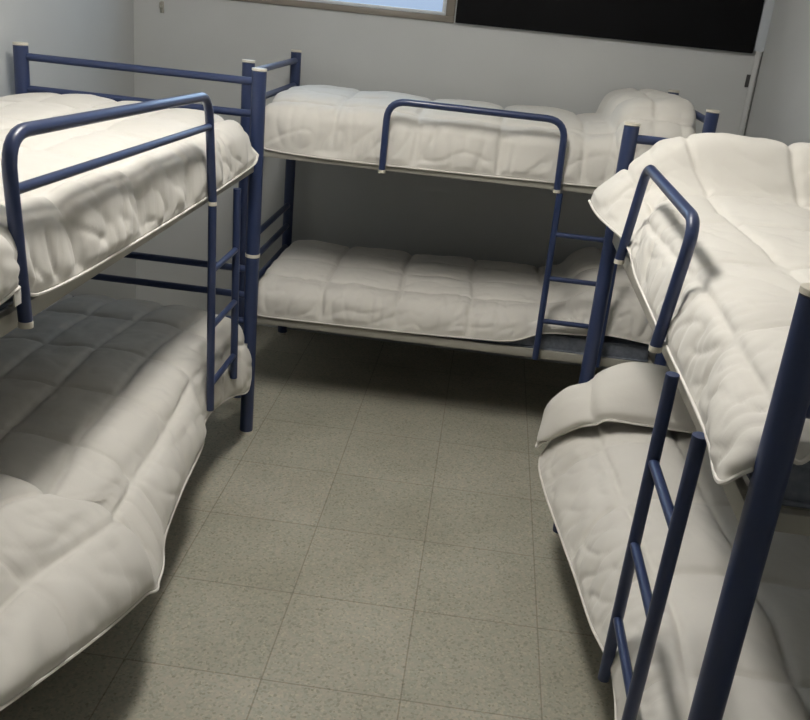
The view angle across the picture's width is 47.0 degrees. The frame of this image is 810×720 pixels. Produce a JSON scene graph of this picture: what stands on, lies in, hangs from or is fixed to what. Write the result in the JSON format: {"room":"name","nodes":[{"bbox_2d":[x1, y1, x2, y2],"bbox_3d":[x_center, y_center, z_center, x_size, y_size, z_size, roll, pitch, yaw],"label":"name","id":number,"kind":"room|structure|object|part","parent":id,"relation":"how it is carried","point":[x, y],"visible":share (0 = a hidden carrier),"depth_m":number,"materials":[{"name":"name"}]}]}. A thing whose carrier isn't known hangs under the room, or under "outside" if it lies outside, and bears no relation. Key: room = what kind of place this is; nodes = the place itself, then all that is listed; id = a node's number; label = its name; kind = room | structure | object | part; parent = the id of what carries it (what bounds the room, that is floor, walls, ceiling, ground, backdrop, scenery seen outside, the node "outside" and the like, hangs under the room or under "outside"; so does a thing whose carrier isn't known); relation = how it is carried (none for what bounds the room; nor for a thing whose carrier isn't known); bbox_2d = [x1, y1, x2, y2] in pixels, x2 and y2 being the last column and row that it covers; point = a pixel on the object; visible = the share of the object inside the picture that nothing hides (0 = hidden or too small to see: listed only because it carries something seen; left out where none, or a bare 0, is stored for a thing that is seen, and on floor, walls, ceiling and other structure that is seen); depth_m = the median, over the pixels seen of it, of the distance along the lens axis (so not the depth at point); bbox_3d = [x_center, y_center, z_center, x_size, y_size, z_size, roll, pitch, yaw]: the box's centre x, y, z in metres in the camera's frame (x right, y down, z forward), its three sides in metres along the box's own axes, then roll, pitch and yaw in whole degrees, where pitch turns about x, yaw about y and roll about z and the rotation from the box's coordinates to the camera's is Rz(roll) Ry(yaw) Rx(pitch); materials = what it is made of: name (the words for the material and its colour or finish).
{"room":"dormitory room","nodes":[
{"label":"dormitory room","id":0,"kind":"room"},
{"bbox_2d":[0,0,135,311],"bbox_3d":[-1.925,-0.643,2.051,0.120,3.300,7.320,7,21,3],"label":"wall","id":1,"kind":"structure","parent":0,"point":[99,30],"depth_m":4.56,"materials":[{"name":"paint"}]},
{"bbox_2d":[0,325,614,719],"bbox_3d":[-0.331,1.155,2.561,3.665,0.100,7.320,7,21,3],"label":"floor","id":2,"kind":"structure","parent":0,"point":[380,543],"depth_m":3.45,"materials":[{"name":"tile"}]},
{"bbox_2d":[0,42,266,434],"bbox_3d":[-1.287,-0.069,2.997,1.087,1.670,2.485,7,21,3],"label":"bunk bed","id":3,"kind":"object","parent":2,"relation":"on","point":[20,316],"visible":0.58,"depth_m":3.56,"materials":[{"name":"blue metal"}]},
{"bbox_2d":[0,296,12,310],"bbox_3d":[-1.250,-0.509,2.825,0.956,0.095,2.330,7,21,3],"label":"mattress","id":4,"kind":"object","parent":3,"relation":"on","point":[9,301],"visible":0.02,"depth_m":2.03,"materials":[{"name":"fabric"}]},
{"bbox_2d":[0,92,258,306],"bbox_3d":[-1.182,-0.643,2.747,1.038,0.431,2.335,7,21,3],"label":"comforter","id":5,"kind":"object","parent":4,"relation":"on","point":[76,224],"visible":0.8,"depth_m":2.67,"materials":[{"name":"fabric"}]},
{"bbox_3d":[-1.672,-0.551,4.157,0.060,1.626,0.061,7,21,3],"label":"post","id":6,"kind":"part","parent":3,"relation":"part of","materials":[{"name":"blue metal"}]},
{"bbox_3d":[-0.727,-0.504,2.545,0.030,0.428,1.425,7,21,3],"label":"guard rail","id":7,"kind":"part","parent":3,"relation":"part of","materials":[{"name":"blue metal"}]},
{"bbox_2d":[0,294,251,710],"bbox_3d":[-1.214,0.256,3.022,1.163,0.503,2.485,7,21,3],"label":"comforter","id":8,"kind":"object","parent":3,"relation":"on","point":[104,414],"visible":0.9,"depth_m":2.83,"materials":[{"name":"fabric"}]},
{"bbox_3d":[-1.099,-1.202,3.847,0.970,0.031,0.031,7,21,3],"label":"rail","id":9,"kind":"part","parent":3,"relation":"part of","materials":[{"name":"blue metal"}]},
{"bbox_3d":[-1.111,-1.082,3.894,0.970,0.031,0.031,7,21,3],"label":"rail","id":10,"kind":"part","parent":3,"relation":"part of","materials":[{"name":"blue metal"}]},
{"bbox_3d":[-1.198,-0.235,4.225,0.970,0.031,0.031,7,21,3],"label":"rail","id":11,"kind":"part","parent":3,"relation":"part of","materials":[{"name":"blue metal"}]},
{"bbox_3d":[-1.186,-0.350,4.180,0.970,0.031,0.031,7,21,3],"label":"rail","id":12,"kind":"part","parent":3,"relation":"part of","materials":[{"name":"blue metal"}]},
{"bbox_3d":[-1.175,-0.462,4.136,0.970,0.031,0.031,7,21,3],"label":"rail","id":13,"kind":"part","parent":3,"relation":"part of","materials":[{"name":"blue metal"}]},
{"bbox_3d":[-0.672,-0.424,4.096,0.060,1.626,0.061,7,21,3],"label":"post","id":14,"kind":"part","parent":3,"relation":"part of","materials":[{"name":"blue metal"}]},
{"bbox_2d":[232,49,719,400],"bbox_3d":[0.289,-0.617,4.839,2.102,1.650,1.086,7,21,3],"label":"bunk bed","id":15,"kind":"object","parent":2,"relation":"on","point":[710,119],"visible":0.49,"depth_m":4.36,"materials":[{"name":"blue metal"}]},
{"bbox_3d":[-0.773,-0.569,4.438,0.056,1.626,0.057,7,21,3],"label":"post","id":16,"kind":"part","parent":15,"relation":"part of","materials":[{"name":"blue metal"}]},
{"bbox_3d":[-0.748,-0.495,5.006,0.031,0.031,0.971,7,21,3],"label":"rail","id":17,"kind":"part","parent":15,"relation":"part of","materials":[{"name":"blue metal"}]},
{"bbox_3d":[-0.736,-0.610,4.961,0.031,0.031,0.971,7,21,3],"label":"rail","id":18,"kind":"part","parent":15,"relation":"part of","materials":[{"name":"blue metal"}]},
{"bbox_3d":[-0.725,-0.721,4.918,0.031,0.031,0.971,7,21,3],"label":"rail","id":19,"kind":"part","parent":15,"relation":"part of","materials":[{"name":"blue metal"}]},
{"bbox_3d":[-0.649,-1.462,4.628,0.031,0.031,0.971,7,21,3],"label":"rail","id":20,"kind":"part","parent":15,"relation":"part of","materials":[{"name":"blue metal"}]},
{"bbox_3d":[-0.661,-1.342,4.675,0.031,0.031,0.971,7,21,3],"label":"rail","id":21,"kind":"part","parent":15,"relation":"part of","materials":[{"name":"blue metal"}]},
{"bbox_3d":[-0.671,-0.926,5.378,0.056,1.626,0.057,7,21,3],"label":"post","id":22,"kind":"part","parent":15,"relation":"part of","materials":[{"name":"blue metal"}]},
{"bbox_2d":[257,240,652,344],"bbox_3d":[0.284,-0.435,4.886,1.964,0.365,0.987,7,21,3],"label":"comforter","id":23,"kind":"object","parent":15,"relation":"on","point":[312,281],"visible":0.8,"depth_m":4.55,"materials":[{"name":"fabric"}]},
{"bbox_3d":[0.303,-0.961,4.140,0.825,0.322,0.031,7,21,3],"label":"guard rail","id":24,"kind":"part","parent":15,"relation":"part of","materials":[{"name":"blue metal"}]},
{"bbox_2d":[264,85,695,187],"bbox_3d":[0.373,-1.194,4.585,1.988,0.414,0.990,7,21,3],"label":"comforter","id":25,"kind":"object","parent":15,"relation":"on","point":[328,122],"visible":0.73,"depth_m":4.21,"materials":[{"name":"fabric"}]},
{"bbox_2d":[430,334,648,361],"bbox_3d":[0.259,-0.314,4.966,1.954,0.095,0.961,7,21,3],"label":"mattress","id":26,"kind":"object","parent":15,"relation":"on","point":[613,347],"visible":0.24,"depth_m":4.48,"materials":[{"name":"fabric"}]},
{"bbox_3d":[1.251,-0.313,4.314,0.056,1.626,0.057,7,21,3],"label":"post","id":27,"kind":"part","parent":15,"relation":"part of","materials":[{"name":"blue metal"}]},
{"bbox_3d":[1.376,-1.206,4.505,0.031,0.031,0.971,7,21,3],"label":"rail","id":28,"kind":"part","parent":15,"relation":"part of","materials":[{"name":"blue metal"}]},
{"bbox_2d":[552,121,809,719],"bbox_3d":[1.016,0.355,2.545,0.922,1.650,2.081,7,21,3],"label":"bunk bed","id":29,"kind":"object","parent":2,"relation":"on","point":[759,511],"visible":0.56,"depth_m":1.75,"materials":[{"name":"blue metal"}]},
{"bbox_3d":[0.707,-0.054,3.511,0.053,1.626,0.054,7,21,3],"label":"post","id":30,"kind":"part","parent":29,"relation":"part of","materials":[{"name":"blue metal"}]},
{"bbox_3d":[1.201,-0.716,3.206,0.810,0.031,0.031,7,21,3],"label":"rail","id":31,"kind":"part","parent":29,"relation":"part of","materials":[{"name":"blue metal"}]},
{"bbox_3d":[0.661,-0.314,2.499,0.055,0.329,0.833,7,21,3],"label":"guard rail","id":32,"kind":"part","parent":29,"relation":"part of","materials":[{"name":"blue metal"}]},
{"bbox_3d":[0.514,0.663,1.627,0.053,1.626,0.054,7,21,3],"label":"post","id":33,"kind":"part","parent":29,"relation":"part of","materials":[{"name":"blue metal"}]},
{"bbox_2d":[746,461,809,508],"bbox_3d":[1.073,-0.094,2.373,0.796,0.095,1.925,7,21,3],"label":"mattress","id":34,"kind":"object","parent":29,"relation":"on","point":[797,494],"visible":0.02,"depth_m":1.51,"materials":[{"name":"fabric"}]},
{"bbox_2d":[588,133,809,484],"bbox_3d":[1.012,-0.241,2.300,0.939,0.390,1.991,7,21,3],"label":"comforter","id":35,"kind":"object","parent":34,"relation":"on","point":[727,333],"visible":0.89,"depth_m":2.28,"materials":[{"name":"fabric"}]},
{"bbox_3d":[0.983,0.120,1.370,0.810,0.031,0.031,7,21,3],"label":"rail","id":36,"kind":"part","parent":29,"relation":"part of","materials":[{"name":"blue metal"}]},
{"bbox_2d":[133,0,762,368],"bbox_3d":[0.186,-1.662,5.209,3.425,3.300,0.200,7,21,3],"label":"wall","id":37,"kind":"structure","parent":0,"point":[348,206],"depth_m":5.20,"materials":[{"name":"paint"}]},
{"bbox_2d":[159,1,163,12],"bbox_3d":[-1.345,-1.947,5.135,0.020,0.060,0.045,7,21,3],"label":"wall hook","id":38,"kind":"object","parent":37,"relation":"attached to","point":[161,3],"visible":1,"depth_m":5.14,"materials":[{"name":"beige metal"}]},
{"bbox_2d":[235,0,455,22],"bbox_3d":[-0.319,-2.237,4.963,1.250,0.712,0.072,7,21,3],"label":"window","id":39,"kind":"structure","parent":37,"relation":"in","point":[447,15],"depth_m":5.04,"materials":[{"name":"brown metal"}]},
{"bbox_3d":[-0.323,-2.238,4.964,1.162,0.644,0.041,7,21,3],"label":"sash","id":40,"kind":"part","parent":39,"relation":"part of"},
{"bbox_2d":[455,0,763,52],"bbox_3d":[1.088,-2.066,4.833,1.580,0.748,0.030,7,21,3],"label":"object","id":41,"kind":"object","parent":37,"relation":"attached to","point":[725,25],"visible":1,"depth_m":4.91,"materials":[{"name":"black"}]},
{"bbox_2d":[744,74,750,86],"bbox_3d":[1.836,-1.492,4.980,0.027,0.065,0.012,7,21,3],"label":"clip","id":42,"kind":"object","parent":37,"relation":"attached to","point":[748,76],"visible":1,"depth_m":4.97,"materials":[{"name":"metal"}]},
{"bbox_2d":[738,51,761,135],"bbox_3d":[1.780,-0.754,5.257,0.032,1.885,0.032,7,21,3],"label":"trim","id":43,"kind":"structure","parent":37,"relation":"attached to","point":[757,59],"depth_m":4.98,"materials":[{"name":"paint"}]},
{"bbox_2d":[753,0,774,51],"bbox_3d":[1.934,-2.286,4.664,0.053,1.415,0.018,7,21,3],"label":"trim","id":44,"kind":"structure","parent":37,"relation":"attached to","point":[768,5],"depth_m":4.87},
{"bbox_2d":[744,0,809,145],"bbox_3d":[1.586,-0.199,1.838,0.120,3.300,7.320,7,21,3],"label":"wall","id":45,"kind":"structure","parent":0,"point":[780,105],"depth_m":4.51,"materials":[{"name":"paint"}]},
{"bbox_3d":[0.996,0.661,2.668,0.796,0.095,1.925,7,21,3],"label":"mattress","id":46,"kind":"object","parent":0,"visible":0},
{"bbox_2d":[535,362,809,719],"bbox_3d":[0.904,0.540,2.621,0.983,0.459,1.963,7,21,3],"label":"comforter","id":47,"kind":"object","parent":46,"relation":"on","point":[599,430],"visible":0.52,"depth_m":2.61,"materials":[{"name":"fabric"}]}
]}

